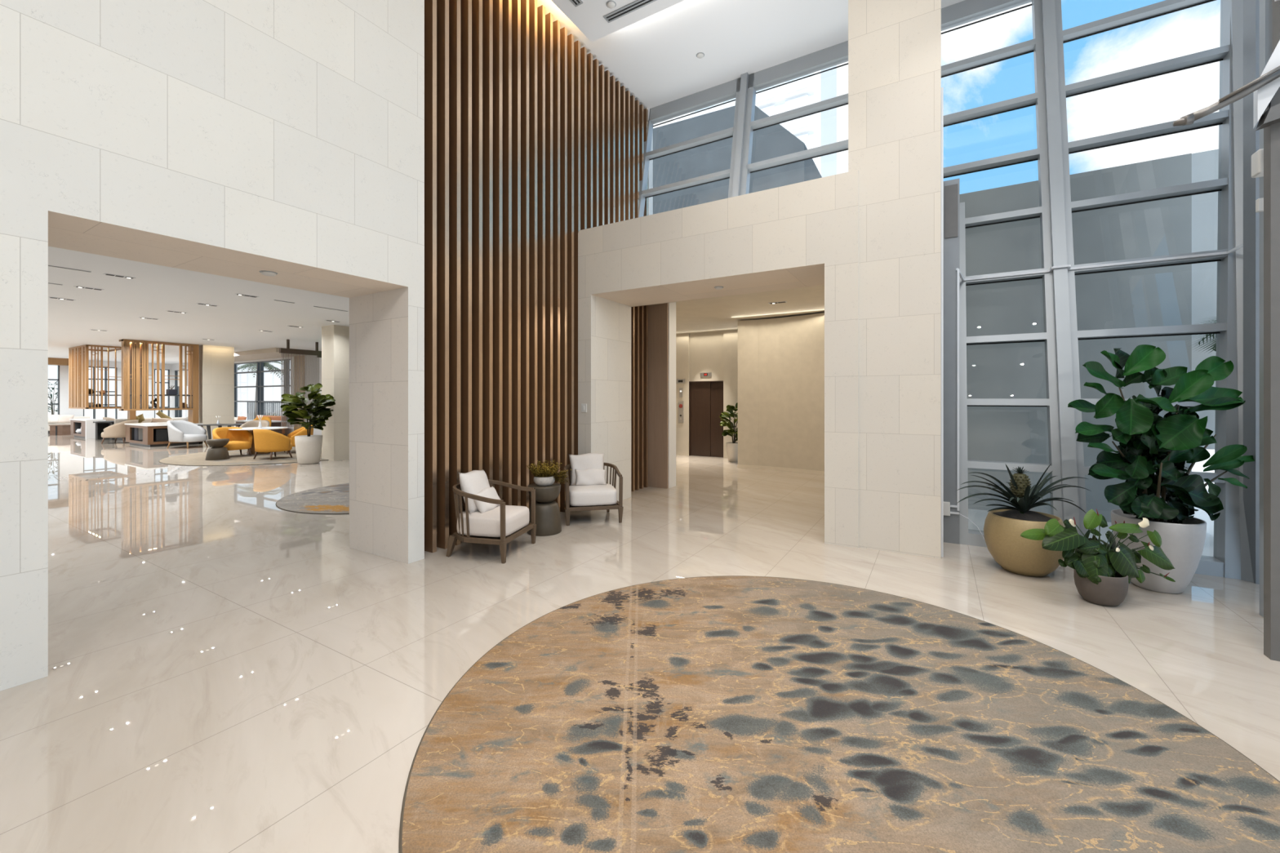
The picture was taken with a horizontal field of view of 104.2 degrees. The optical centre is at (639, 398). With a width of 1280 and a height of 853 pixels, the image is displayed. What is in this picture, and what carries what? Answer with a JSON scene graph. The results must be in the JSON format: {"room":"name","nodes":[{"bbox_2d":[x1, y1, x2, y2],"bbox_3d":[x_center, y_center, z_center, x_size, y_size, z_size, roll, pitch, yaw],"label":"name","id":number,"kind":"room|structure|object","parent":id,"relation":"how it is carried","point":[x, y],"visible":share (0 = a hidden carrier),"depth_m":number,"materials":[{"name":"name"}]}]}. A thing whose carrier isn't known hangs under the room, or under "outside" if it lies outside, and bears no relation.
{"room":"hotel lobby","nodes":[
{"label":"hotel lobby","id":0,"kind":"room"},
{"bbox_2d":[57,414,74,423],"bbox_3d":[-25.376,0.890,22.003,0.500,0.408,0.209,0,0,-30],"label":"cushion","id":1,"kind":"object","parent":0,"point":[63,419],"visible":0.9,"depth_m":21.94,"materials":[{"name":"beige fabric"}]},
{"bbox_2d":[59,360,172,418],"bbox_3d":[-27.679,-0.150,22.112,0.200,3.400,10.800,0,0,31],"label":"wall","id":2,"kind":"structure","parent":0,"point":[64,370],"depth_m":24.76,"materials":[{"name":"white paint"}]},
{"bbox_2d":[48,364,59,414],"bbox_3d":[-27.395,-0.270,22.548,0.120,2.640,1.440,0,0,31],"label":"window","id":3,"kind":"structure","parent":2,"relation":"in","point":[58,380],"depth_m":23.10,"materials":[{"name":"metal"}]},
{"bbox_2d":[48,357,68,365],"bbox_3d":[-28.164,-1.700,20.422,0.700,0.299,7.400,0,0,31],"label":"trim","id":4,"kind":"structure","parent":2,"relation":"attached to","point":[51,361],"depth_m":22.63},
{"bbox_2d":[83,366,116,418],"bbox_3d":[-26.352,-0.250,24.296,0.120,2.600,1.150,0,0,31],"label":"window","id":5,"kind":"structure","parent":2,"relation":"in","point":[105,379],"depth_m":24.42,"materials":[{"name":"metal"}]},
{"bbox_2d":[154,368,169,417],"bbox_3d":[-25.201,-0.250,26.223,0.120,2.600,0.600,0,0,31],"label":"window","id":6,"kind":"structure","parent":2,"relation":"in","point":[168,371],"depth_m":26.38,"materials":[{"name":"glass"}]},
{"bbox_2d":[48,246,349,364],"bbox_3d":[-15.228,-1.950,14.680,30.800,0.200,10.800,0,0,31],"label":"ceiling","id":7,"kind":"structure","parent":0,"point":[237,322],"depth_m":10.45,"materials":[{"name":"paint"}]},
{"bbox_2d":[68,344,136,419],"bbox_3d":[-19.504,-0.547,18.053,2.200,2.595,1.230,0,0,31],"label":"divider","id":8,"kind":"object","parent":7,"relation":"hanging from","point":[78,356],"visible":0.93,"depth_m":17.37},
{"bbox_2d":[119,338,199,423],"bbox_3d":[-15.693,-0.507,16.291,0.450,2.675,1.830,0,0,31],"label":"screen","id":9,"kind":"object","parent":7,"relation":"hanging from","point":[135,353],"visible":1,"depth_m":15.96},
{"bbox_2d":[165,385,177,395],"bbox_3d":[-15.556,-0.281,16.530,0.220,0.313,0.220,0,0,31],"label":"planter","id":10,"kind":"object","parent":9,"relation":"on","point":[168,392],"visible":1,"depth_m":16.47,"materials":[{"name":"grey ceramic"}]},
{"bbox_2d":[279,339,321,426],"bbox_3d":[-10.761,-0.482,15.822,0.100,2.725,1.200,0,0,31],"label":"screen","id":11,"kind":"object","parent":7,"relation":"hanging from","point":[316,353],"visible":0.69,"depth_m":15.70,"materials":[{"name":"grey metal"}]},
{"bbox_2d":[0,0,424,691],"bbox_3d":[-4.963,-1.790,0.963,0.990,6.680,9.566,0,0,31],"label":"wall","id":12,"kind":"structure","parent":0,"point":[235,139],"depth_m":3.46,"materials":[{"name":"stone"}]},
{"bbox_2d":[259,270,277,275],"bbox_3d":[-3.086,-1.039,4.136,0.124,0.022,0.124,0,0,31],"label":"downlight","id":13,"kind":"object","parent":12,"relation":"attached to","point":[263,272],"visible":1,"depth_m":4.11,"materials":[{"name":"white plastic"}]},
{"bbox_2d":[198,344,234,444],"bbox_3d":[-15.053,-0.150,17.627,0.680,3.400,0.880,0,0,31],"label":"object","id":14,"kind":"structure","parent":0,"point":[216,363],"depth_m":17.40,"materials":[{"name":"paint"}]},
{"bbox_2d":[172,350,321,436],"bbox_3d":[-14.572,-0.150,20.461,24.000,3.400,0.200,0,0,31],"label":"wall","id":15,"kind":"structure","parent":0,"point":[175,366],"depth_m":19.96,"materials":[{"name":"white paint"}]},
{"bbox_2d":[174,369,187,417],"bbox_3d":[-23.792,-0.225,25.941,1.950,2.550,0.120,0,0,31],"label":"window","id":16,"kind":"structure","parent":15,"relation":"in","point":[178,413],"depth_m":26.37,"materials":[{"name":"metal"}]},
{"bbox_2d":[177,370,187,386],"bbox_3d":[-23.579,-1.050,25.663,1.200,0.800,0.040,0,0,31],"label":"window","id":17,"kind":"structure","parent":16,"relation":"attached to","point":[183,371],"depth_m":25.59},
{"bbox_2d":[234,359,290,423],"bbox_3d":[-16.322,-0.305,21.482,5.350,2.610,0.120,0,0,31],"label":"window","id":18,"kind":"structure","parent":15,"relation":"in","point":[260,371],"depth_m":21.55,"materials":[{"name":"metal"}]},
{"bbox_2d":[234,347,301,361],"bbox_3d":[-16.116,-1.770,20.509,7.700,0.159,1.300,0,0,31],"label":"trim","id":19,"kind":"structure","parent":15,"relation":"attached to","point":[273,353],"depth_m":19.44,"materials":[{"name":"beige paint"}]},
{"bbox_2d":[293,355,304,431],"bbox_3d":[-13.424,-0.150,19.624,0.730,3.400,0.060,0,0,31],"label":"trim","id":20,"kind":"structure","parent":15,"relation":"attached to","point":[295,427],"depth_m":19.61,"materials":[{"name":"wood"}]},
{"bbox_2d":[294,435,322,464],"bbox_3d":[-7.950,1.220,11.950,0.560,0.660,0.560,0,0,31],"label":"pot","id":21,"kind":"object","parent":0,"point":[308,447],"depth_m":11.75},
{"bbox_2d":[321,324,349,460],"bbox_3d":[-7.680,-0.150,12.946,0.580,3.400,0.840,0,0,31],"label":"column","id":22,"kind":"structure","parent":0,"point":[335,338],"depth_m":12.60,"materials":[{"name":"paint"}]},
{"bbox_2d":[533,476,555,486],"bbox_3d":[-1.113,0.951,5.800,0.252,0.108,0.252,0,0,31],"label":"bowl","id":23,"kind":"object","parent":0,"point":[540,481],"depth_m":5.70,"materials":[{"name":"white ceramic"}]},
{"bbox_2d":[0,433,1279,852],"bbox_3d":[-11.130,1.650,11.011,37.600,0.200,20.500,0,0,31],"label":"floor","id":24,"kind":"structure","parent":0,"point":[227,673],"depth_m":3.34,"materials":[{"name":"stone"}]},
{"bbox_2d":[48,424,70,435],"bbox_3d":[-24.690,1.335,21.300,0.580,0.430,0.540,0,0,0],"label":"side table","id":25,"kind":"object","parent":24,"relation":"on","point":[59,429],"visible":0.9,"depth_m":21.05,"materials":[{"name":"brown wood"}]},
{"bbox_2d":[48,416,89,433],"bbox_3d":[-26.512,1.190,22.615,0.900,0.720,2.400,0,0,31],"label":"sofa","id":26,"kind":"object","parent":24,"relation":"on","point":[74,417],"visible":0.09,"depth_m":22.57,"materials":[{"name":"white fabric"}]},
{"bbox_2d":[69,418,106,439],"bbox_3d":[-22.112,1.183,19.922,2.245,0.735,0.545,0,0,31],"label":"console","id":27,"kind":"object","parent":24,"relation":"on","point":[87,427],"visible":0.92,"depth_m":19.37,"materials":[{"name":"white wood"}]},
{"bbox_2d":[69,418,97,421],"bbox_3d":[-22.150,0.840,19.912,2.190,0.040,0.490,0,0,31],"label":"countertop","id":28,"kind":"structure","parent":27,"relation":"on","point":[82,420],"depth_m":20.00,"materials":[{"name":"white stone"}]},
{"bbox_2d":[93,421,115,439],"bbox_3d":[-20.317,1.205,19.100,0.700,0.690,0.600,0,0,0],"label":"table","id":29,"kind":"object","parent":24,"relation":"on","point":[100,425],"visible":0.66,"depth_m":18.92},
{"bbox_2d":[101,419,138,444],"bbox_3d":[-18.261,1.153,17.508,0.891,0.805,0.864,0,0,-15],"label":"lounge chair","id":30,"kind":"object","parent":24,"relation":"on","point":[117,430],"visible":0.7,"depth_m":17.17,"materials":[{"name":"beige fabric"}]},
{"bbox_2d":[114,417,186,440],"bbox_3d":[-18.936,1.160,19.695,0.970,0.780,2.450,0,0,31],"label":"sofa","id":31,"kind":"object","parent":24,"relation":"on","point":[146,420],"visible":0.14,"depth_m":19.44,"materials":[{"name":"beige fabric"}]},
{"bbox_2d":[151,417,173,422],"bbox_3d":[-18.430,0.850,19.203,0.848,0.234,0.145,0,0,0],"label":"cushion","id":32,"kind":"object","parent":31,"relation":"on","point":[153,420],"visible":0.71,"depth_m":19.15,"materials":[{"name":"beige fabric"}]},
{"bbox_2d":[124,422,203,447],"bbox_3d":[-16.259,1.195,17.002,2.190,0.710,1.410,0,0,31],"label":"console","id":33,"kind":"object","parent":24,"relation":"on","point":[148,428],"visible":0.5,"depth_m":16.29,"materials":[{"name":"brown wood"}]},
{"bbox_2d":[134,427,142,440],"bbox_3d":[-16.764,1.175,16.692,0.241,0.420,0.200,0,0,25],"label":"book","id":34,"kind":"object","parent":33,"relation":"on","point":[138,432],"visible":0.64,"depth_m":16.60,"materials":[{"name":"grey paper"}]},
{"bbox_2d":[153,428,168,441],"bbox_3d":[-15.626,1.185,16.344,0.290,0.400,0.470,0,0,31],"label":"speaker box","id":35,"kind":"object","parent":33,"relation":"on","point":[159,434],"visible":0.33,"depth_m":16.18,"materials":[{"name":"black plastic"}]},
{"bbox_2d":[124,422,203,426],"bbox_3d":[-16.259,0.860,17.002,2.190,0.040,1.410,0,0,31],"label":"countertop","id":36,"kind":"structure","parent":33,"relation":"on","point":[158,424],"depth_m":16.53,"materials":[{"name":"white stone"}]},
{"bbox_2d":[167,420,208,448],"bbox_3d":[-14.389,1.123,15.805,1.050,0.866,0.842,0,0,8],"label":"lounge chair","id":37,"kind":"object","parent":24,"relation":"on","point":[179,431],"visible":1,"depth_m":15.72,"materials":[{"name":"grey fabric"}]},
{"bbox_2d":[197,423,243,447],"bbox_3d":[-13.516,1.191,16.200,1.140,0.723,0.700,0,0,0],"label":"table","id":38,"kind":"object","parent":24,"relation":"on","point":[208,426],"visible":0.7,"depth_m":15.97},
{"bbox_2d":[159,446,328,466],"bbox_3d":[-9.979,1.543,14.109,5.259,0.012,5.259,0,0,23],"label":"rug","id":39,"kind":"object","parent":24,"relation":"on","point":[198,459],"visible":0.48,"depth_m":12.50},
{"bbox_2d":[204,438,230,460],"bbox_3d":[-10.732,1.290,12.650,0.480,0.520,0.480,0,0,31],"label":"side table","id":40,"kind":"object","parent":39,"relation":"on","point":[218,451],"visible":0.98,"depth_m":12.50,"materials":[{"name":"brown metal"}]},
{"bbox_2d":[212,426,253,455],"bbox_3d":[-10.900,1.162,13.312,0.753,0.785,0.842,0,0,28],"label":"tub chair","id":41,"kind":"object","parent":39,"relation":"on","point":[240,440],"visible":0.63,"depth_m":13.40,"materials":[{"name":"yellow fabric"}]},
{"bbox_2d":[228,426,288,455],"bbox_3d":[-10.676,1.185,13.950,1.330,0.730,1.330,0,0,31],"label":"round table","id":42,"kind":"object","parent":39,"relation":"on","point":[250,428],"visible":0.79,"depth_m":13.73,"materials":[{"name":"white stone"}]},
{"bbox_2d":[253,429,292,460],"bbox_3d":[-9.478,1.162,12.825,0.864,0.785,0.753,0,0,20],"label":"tub chair","id":43,"kind":"object","parent":39,"relation":"on","point":[264,440],"visible":0.96,"depth_m":12.52,"materials":[{"name":"yellow fabric"}]},
{"bbox_2d":[284,425,313,453],"bbox_3d":[-9.829,1.162,14.318,0.753,0.785,0.842,0,0,-42],"label":"tub chair","id":44,"kind":"object","parent":39,"relation":"on","point":[301,431],"visible":0.3,"depth_m":14.12,"materials":[{"name":"yellow fabric"}]},
{"bbox_2d":[239,420,269,431],"bbox_3d":[-12.191,1.122,15.726,0.820,0.864,0.732,0,0,-10],"label":"tub chair","id":45,"kind":"object","parent":24,"relation":"on","point":[252,423],"visible":0.19,"depth_m":15.94,"materials":[{"name":"beige fabric"}]},
{"bbox_2d":[234,419,287,433],"bbox_3d":[-14.041,1.180,18.400,2.200,0.740,0.800,0,0,31],"label":"table","id":46,"kind":"object","parent":24,"relation":"on","point":[274,423],"visible":0.3,"depth_m":18.10,"materials":[{"name":"white stone"}]},
{"bbox_2d":[256,415,284,434],"bbox_3d":[-15.150,1.120,20.049,2.300,0.860,0.660,0,0,31],"label":"bench","id":47,"kind":"object","parent":24,"relation":"on","point":[273,417],"visible":0.21,"depth_m":19.83,"materials":[{"name":"orange fabric"}]},
{"bbox_2d":[280,382,335,464],"bbox_3d":[-7.954,0.585,11.948,1.083,1.931,1.089,0,0,31],"label":"fig","id":48,"kind":"object","parent":24,"relation":"on","point":[308,447],"visible":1,"depth_m":11.78,"materials":[{"name":"green plant"}]},
{"bbox_2d":[275,483,349,514],"bbox_3d":[-4.117,1.543,8.164,2.999,0.012,2.999,0,0,-13],"label":"rug","id":49,"kind":"object","parent":24,"relation":"on","point":[335,499],"visible":0.22,"depth_m":7.44,"materials":[{"name":"grey fabric"}]},
{"bbox_2d":[446,479,536,563],"bbox_3d":[-1.523,1.212,5.083,0.676,0.685,0.721,0,0,13],"label":"armchair","id":50,"kind":"object","parent":24,"relation":"on","point":[503,524],"visible":0.84,"depth_m":4.83,"materials":[{"name":"grey wood"}]},
{"bbox_2d":[458,470,489,514],"bbox_3d":[-1.680,0.950,5.139,0.241,0.437,0.476,0,0,15],"label":"cushion","id":51,"kind":"object","parent":50,"relation":"on","point":[473,482],"visible":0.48,"depth_m":5.00,"materials":[{"name":"white fabric"}]},
{"bbox_2d":[473,486,500,513],"bbox_3d":[-1.561,1.036,5.091,0.167,0.232,0.399,0,0,9],"label":"lumbar cushion","id":52,"kind":"object","parent":50,"relation":"on","point":[489,492],"visible":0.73,"depth_m":5.01,"materials":[{"name":"white fabric"}]},
{"bbox_2d":[456,505,529,537],"bbox_3d":[-1.505,1.223,5.079,0.600,0.210,0.610,0,0,13],"label":"seat cushion","id":53,"kind":"object","parent":50,"relation":"on","point":[517,518],"depth_m":4.83,"materials":[{"name":"beige fabric"}]},
{"bbox_2d":[424,0,648,552],"bbox_3d":[-1.048,-1.760,6.913,0.174,6.620,4.342,0,0,31],"label":"wall panel","id":54,"kind":"object","parent":24,"relation":"on","point":[531,144],"visible":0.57,"depth_m":5.94,"materials":[{"name":"brown wood"}]},
{"bbox_2d":[527,482,561,536],"bbox_3d":[-1.113,1.278,5.800,0.394,0.545,0.394,0,0,31],"label":"side table","id":55,"kind":"object","parent":24,"relation":"on","point":[548,519],"visible":0.84,"depth_m":5.65,"materials":[{"name":"concrete"}]},
{"bbox_2d":[526,459,572,486],"bbox_3d":[-1.096,0.862,5.794,0.458,0.287,0.399,0,0,36],"label":"potted plant","id":56,"kind":"object","parent":55,"relation":"on","point":[544,476],"visible":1,"depth_m":5.73,"materials":[{"name":"plant"}]},
{"bbox_2d":[564,462,623,525],"bbox_3d":[-0.633,1.212,6.465,0.721,0.685,0.676,0,0,-13],"label":"armchair","id":57,"kind":"object","parent":24,"relation":"on","point":[591,497],"visible":0.86,"depth_m":6.19,"materials":[{"name":"grey wood"}]},
{"bbox_2d":[568,453,604,485],"bbox_3d":[-0.699,0.935,6.625,0.478,0.411,0.214,0,0,-15],"label":"cushion","id":58,"kind":"object","parent":57,"relation":"on","point":[589,460],"visible":0.66,"depth_m":6.58,"materials":[{"name":"white fabric"}]},
{"bbox_2d":[574,468,606,485],"bbox_3d":[-0.643,1.030,6.513,0.416,0.222,0.157,0,0,-15],"label":"lumbar cushion","id":59,"kind":"object","parent":57,"relation":"on","point":[593,476],"visible":0.98,"depth_m":6.47,"materials":[{"name":"white fabric"}]},
{"bbox_2d":[568,484,617,506],"bbox_3d":[-0.629,1.223,6.448,0.610,0.210,0.600,0,0,-13],"label":"seat cushion","id":60,"kind":"object","parent":57,"relation":"on","point":[591,495],"depth_m":6.18,"materials":[{"name":"white fabric"}]},
{"bbox_2d":[719,402,737,462],"bbox_3d":[2.332,0.820,12.339,0.700,1.460,0.625,0,0,31],"label":"fig","id":61,"kind":"object","parent":24,"relation":"on","point":[732,446],"visible":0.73,"depth_m":12.28,"materials":[{"name":"green plant"}]},
{"bbox_2d":[725,441,737,462],"bbox_3d":[2.330,1.320,12.351,0.390,0.460,0.390,0,0,31],"label":"pot","id":62,"kind":"object","parent":61,"relation":"on","point":[732,446],"depth_m":12.20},
{"bbox_2d":[399,575,1279,852],"bbox_3d":[0.818,1.542,2.498,3.649,0.014,3.649,0,0,7],"label":"rug","id":63,"kind":"object","parent":24,"relation":"on","point":[724,713],"visible":1,"depth_m":2.21,"materials":[{"name":"carpet"}]},
{"bbox_2d":[956,463,1088,576],"bbox_3d":[3.382,1.050,4.450,1.312,1.000,0.604,0,0,-22],"label":"pineapple","id":64,"kind":"object","parent":24,"relation":"on","point":[1003,527],"visible":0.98,"depth_m":4.38,"materials":[{"name":"beige ceramic"}]},
{"bbox_2d":[983,509,1065,576],"bbox_3d":[3.458,1.298,4.480,0.604,0.505,0.604,0,0,31],"label":"pot","id":65,"kind":"object","parent":64,"relation":"on","point":[1003,529],"depth_m":4.32,"materials":[{"name":"brown metal"}]},
{"bbox_2d":[1020,509,1175,606],"bbox_3d":[3.483,1.190,3.810,1.090,0.721,0.336,0,0,-9],"label":"potted plant","id":66,"kind":"object","parent":24,"relation":"on","point":[1103,574],"visible":1,"depth_m":3.74,"materials":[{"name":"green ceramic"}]},
{"bbox_2d":[1073,568,1128,606],"bbox_3d":[3.515,1.431,3.800,0.307,0.238,0.307,0,0,31],"label":"pot","id":67,"kind":"object","parent":66,"relation":"on","point":[1109,588],"depth_m":3.70,"materials":[{"name":"grey ceramic"}]},
{"bbox_2d":[1067,344,1254,594],"bbox_3d":[4.385,0.555,4.086,1.668,1.990,0.644,0,0,-19],"label":"fig","id":68,"kind":"object","parent":24,"relation":"on","point":[1150,443],"visible":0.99,"depth_m":3.98,"materials":[{"name":"green plant"}]},
{"bbox_2d":[1111,509,1206,594],"bbox_3d":[4.243,1.258,4.090,0.547,0.584,0.547,0,0,31],"label":"pot","id":69,"kind":"object","parent":68,"relation":"on","point":[1183,539],"depth_m":3.90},
{"bbox_2d":[1259,0,1272,617],"bbox_3d":[4.455,-1.790,3.522,0.070,6.680,0.075,0,0,31],"label":"column","id":70,"kind":"structure","parent":24,"relation":"on","point":[1265,6],"depth_m":3.55,"materials":[{"name":"grey metal"}]},
{"bbox_2d":[1251,148,1263,177],"bbox_3d":[4.447,-1.794,3.393,0.330,0.457,0.165,0,0,31],"label":"sensor box","id":71,"kind":"object","parent":70,"relation":"attached to","point":[1257,157],"visible":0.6,"depth_m":3.47,"materials":[{"name":"white plastic"}]},
{"bbox_2d":[1255,197,1263,212],"bbox_3d":[4.394,-1.365,3.497,0.080,0.090,0.040,0,0,31],"label":"box","id":72,"kind":"object","parent":70,"relation":"attached to","point":[1260,202],"visible":0.44,"depth_m":3.50,"materials":[{"name":"white plastic"}]},
{"bbox_2d":[644,106,653,215],"bbox_3d":[0.147,-3.520,8.851,0.100,3.220,0.150,0,0,31],"label":"wall","id":73,"kind":"structure","parent":0,"point":[651,162],"depth_m":8.84,"materials":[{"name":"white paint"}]},
{"bbox_2d":[638,40,848,217],"bbox_3d":[1.537,-3.540,7.657,3.630,3.180,0.846,0,0,31],"label":"window","id":74,"kind":"structure","parent":73,"relation":"in","point":[744,89],"depth_m":7.71,"materials":[{"name":"grey metal"}]},
{"bbox_2d":[648,302,668,488],"bbox_3d":[0.349,-0.115,8.829,0.450,3.330,0.280,0,0,31],"label":"wall","id":75,"kind":"structure","parent":0,"point":[658,314],"depth_m":8.68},
{"bbox_2d":[668,302,675,488],"bbox_3d":[0.567,-0.115,8.740,0.015,3.330,0.270,0,0,31],"label":"trim","id":76,"kind":"structure","parent":75,"relation":"attached to","point":[672,306],"depth_m":8.72,"materials":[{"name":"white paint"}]},
{"bbox_2d":[675,329,737,457],"bbox_3d":[1.676,-0.115,13.441,3.500,3.330,0.200,0,0,31],"label":"wall","id":77,"kind":"structure","parent":0,"point":[716,353],"depth_m":13.34,"materials":[{"name":"beige paint"}]},
{"bbox_2d":[678,400,683,422],"bbox_3d":[1.118,0.360,13.638,0.150,0.600,0.034,0,0,31],"label":"panel","id":78,"kind":"object","parent":77,"relation":"attached to","point":[680,402],"visible":1,"depth_m":13.63,"materials":[{"name":"metal"}]},
{"bbox_2d":[688,381,723,457],"bbox_3d":[1.789,0.540,13.338,1.000,2.020,0.100,0,0,31],"label":"door","id":79,"kind":"structure","parent":77,"relation":"in","point":[705,397],"depth_m":13.35,"materials":[{"name":"wood"}]},
{"bbox_2d":[577,169,858,548],"bbox_3d":[0.966,-0.412,6.550,3.655,3.925,1.061,0,0,31],"label":"wall","id":80,"kind":"structure","parent":0,"point":[805,233],"depth_m":5.96,"materials":[{"name":"stone"}]},
{"bbox_2d":[631,284,824,306],"bbox_3d":[1.553,-1.615,6.836,4.340,0.330,0.028,0,0,31],"label":"trim","id":81,"kind":"structure","parent":80,"relation":"attached to","point":[821,285],"depth_m":6.96,"materials":[{"name":"beige paint"}]},
{"bbox_2d":[675,285,824,333],"bbox_3d":[1.928,-1.840,10.059,7.400,0.120,5.950,0,0,31],"label":"ceiling","id":82,"kind":"structure","parent":0,"point":[717,313],"depth_m":9.87,"materials":[{"name":"beige paint"}]},
{"bbox_2d":[537,0,964,109],"bbox_3d":[-0.362,-5.205,1.002,8.850,0.150,14.350,0,0,31],"label":"ceiling","id":83,"kind":"structure","parent":0,"point":[654,57],"depth_m":7.11,"materials":[{"name":"paint"}]},
{"bbox_2d":[551,0,684,42],"bbox_3d":[-0.749,-4.895,0.150,6.640,0.070,11.490,0,0,31],"label":"ceiling panel","id":84,"kind":"object","parent":83,"relation":"attached to","point":[588,16],"visible":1,"depth_m":6.29,"materials":[{"name":"paint"}]},
{"bbox_2d":[603,0,656,22],"bbox_3d":[0.440,-4.854,5.849,2.040,0.012,0.115,0,0,31],"label":"diffuser","id":85,"kind":"object","parent":84,"relation":"attached to","point":[637,4],"visible":1,"depth_m":6.21,"materials":[{"name":"grey metal"}]},
{"bbox_2d":[737,312,824,471],"bbox_3d":[3.019,-0.100,8.615,4.046,3.300,4.510,0,0,31],"label":"wall","id":86,"kind":"structure","parent":0,"point":[781,360],"depth_m":10.70,"materials":[{"name":"paint"}]},
{"bbox_2d":[737,464,824,475],"bbox_3d":[3.464,1.515,8.710,1.662,0.070,5.375,0,0,-10],"label":"baseboard","id":87,"kind":"structure","parent":86,"relation":"attached to","point":[813,472],"depth_m":10.69,"materials":[{"name":"beige paint"}]},
{"bbox_2d":[848,0,941,559],"bbox_3d":[2.712,-1.790,5.295,0.835,6.680,0.628,0,0,31],"label":"column","id":88,"kind":"structure","parent":0,"point":[895,46],"depth_m":5.00,"materials":[{"name":"stone"}]},
{"bbox_2d":[943,178,959,544],"bbox_3d":[3.354,-0.400,5.370,0.155,3.900,0.060,0,0,31],"label":"wall","id":89,"kind":"structure","parent":0,"point":[951,245],"depth_m":5.34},
{"bbox_2d":[941,86,943,557],"bbox_3d":[3.087,-0.750,5.087,0.018,4.600,0.500,0,0,31],"label":"trim","id":90,"kind":"structure","parent":89,"relation":"attached to","point":[942,88],"depth_m":4.87,"materials":[{"name":"white metal"}]},
{"bbox_2d":[944,183,957,238],"bbox_3d":[3.337,-2.010,5.337,0.120,0.560,0.015,0,0,31],"label":"trim","id":91,"kind":"structure","parent":89,"relation":"attached to","point":[950,191],"depth_m":5.33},
{"bbox_2d":[943,501,959,515],"bbox_3d":[3.329,1.183,5.333,0.150,0.145,0.030,0,0,31],"label":"junction box","id":92,"kind":"object","parent":89,"relation":"attached to","point":[947,505],"visible":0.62,"depth_m":5.33,"materials":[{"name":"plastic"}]},
{"bbox_2d":[941,0,1240,579],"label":"window","id":93,"kind":"structure","parent":89,"relation":"in","point":[1060,335],"depth_m":5.29,"materials":[{"name":"grey metal"}]},
{"bbox_2d":[955,243,1243,511],"bbox_3d":[4.609,-0.120,4.871,2.578,2.621,0.701,0,0,31],"label":"pipe","id":94,"kind":"object","parent":93,"relation":"attached to","point":[958,273],"visible":0.94,"depth_m":5.29,"materials":[{"name":"white metal"}]},
{"bbox_2d":[1222,0,1253,582],"bbox_3d":[5.732,-1.790,4.764,1.615,6.680,0.170,0,0,-43],"label":"column","id":95,"kind":"structure","parent":0,"point":[1235,7],"depth_m":4.71,"materials":[{"name":"grey metal"}]},
{"bbox_2d":[1243,0,1259,584],"bbox_3d":[5.403,-1.790,4.135,0.460,6.680,0.200,0,0,31],"label":"wall","id":96,"kind":"structure","parent":0,"point":[1251,7],"depth_m":4.22,"materials":[{"name":"metal"}]},
{"bbox_2d":[1263,0,1279,661],"bbox_3d":[4.063,-1.790,2.807,0.700,6.680,0.075,0,0,31],"label":"wall","id":97,"kind":"structure","parent":0,"point":[1271,133],"depth_m":2.96,"materials":[{"name":"metal"}]},
{"bbox_2d":[1253,40,1279,131],"bbox_3d":[3.875,-2.110,2.843,0.500,1.000,0.105,0,0,31],"label":"panel","id":98,"kind":"object","parent":97,"relation":"attached to","point":[1262,97],"visible":0.8,"depth_m":2.91,"materials":[{"name":"white metal"}]},
{"bbox_2d":[1172,65,1279,126],"bbox_3d":[3.523,-1.807,2.957,0.502,0.251,0.094,0,0,37],"label":"support arm","id":99,"kind":"object","parent":98,"relation":"attached to","point":[1188,119],"visible":1,"depth_m":2.95},
{"label":"outside","id":100,"kind":"structure","parent":0,"visible":0},
{"bbox_2d":[48,380,57,414],"bbox_3d":[-28.894,0.290,24.506,1.489,2.521,1.478,0,0,31],"label":"potted palm","id":101,"kind":"object","parent":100,"point":[51,395],"visible":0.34,"depth_m":24.51,"materials":[{"name":"green plant"}]},
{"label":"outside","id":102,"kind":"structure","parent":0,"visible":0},
{"bbox_2d":[247,402,280,420],"bbox_3d":[-16.521,0.770,25.001,14.056,1.260,0.060,0,0,31],"label":"terrace railing","id":103,"kind":"object","parent":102,"point":[251,406],"visible":0.07,"depth_m":27.44,"materials":[{"name":"glass"}]},
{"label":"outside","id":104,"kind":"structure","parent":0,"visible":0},
{"bbox_2d":[672,65,836,177],"bbox_3d":[22.899,-43.450,100.113,28.700,90.000,16.600,0,0,31],"label":"sky","id":105,"kind":"structure","parent":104,"point":[819,129],"depth_m":89.03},
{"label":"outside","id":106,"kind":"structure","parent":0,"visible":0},
{"bbox_2d":[968,448,1214,556],"bbox_3d":[14.557,1.685,8.780,44.000,0.230,90.000,0,0,31],"label":"ground","id":107,"kind":"structure","parent":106,"point":[978,517],"depth_m":6.34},
{"bbox_2d":[653,105,822,213],"bbox_3d":[2.365,-3.310,16.058,6.600,9.720,4.000,0,0,31],"label":"annex building","id":108,"kind":"structure","parent":107,"relation":"on","point":[772,141],"depth_m":13.93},
{"bbox_2d":[959,149,1218,522],"bbox_3d":[7.332,-0.670,5.698,6.250,4.540,0.300,0,0,31],"label":"neighbouring building","id":109,"kind":"structure","parent":107,"relation":"on","point":[1157,296],"depth_m":6.43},
{"bbox_2d":[1185,318,1216,353],"bbox_3d":[6.490,0.342,5.200,1.239,2.520,1.188,0,0,31],"label":"palm tree","id":110,"kind":"object","parent":107,"relation":"on","point":[1214,345],"visible":0.12,"depth_m":5.33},
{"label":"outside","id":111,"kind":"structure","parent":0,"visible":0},
{"bbox_3d":[-15.887,1.725,32.892,39.000,0.250,19.800,0,0,31],"label":"terrace","id":112,"kind":"object","parent":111,"visible":0},
{"bbox_2d":[237,360,290,418],"bbox_3d":[-20.812,-0.342,27.501,2.578,3.897,3.273,0,0,1],"label":"palm tree","id":113,"kind":"object","parent":112,"relation":"on","point":[266,365],"visible":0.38,"depth_m":27.33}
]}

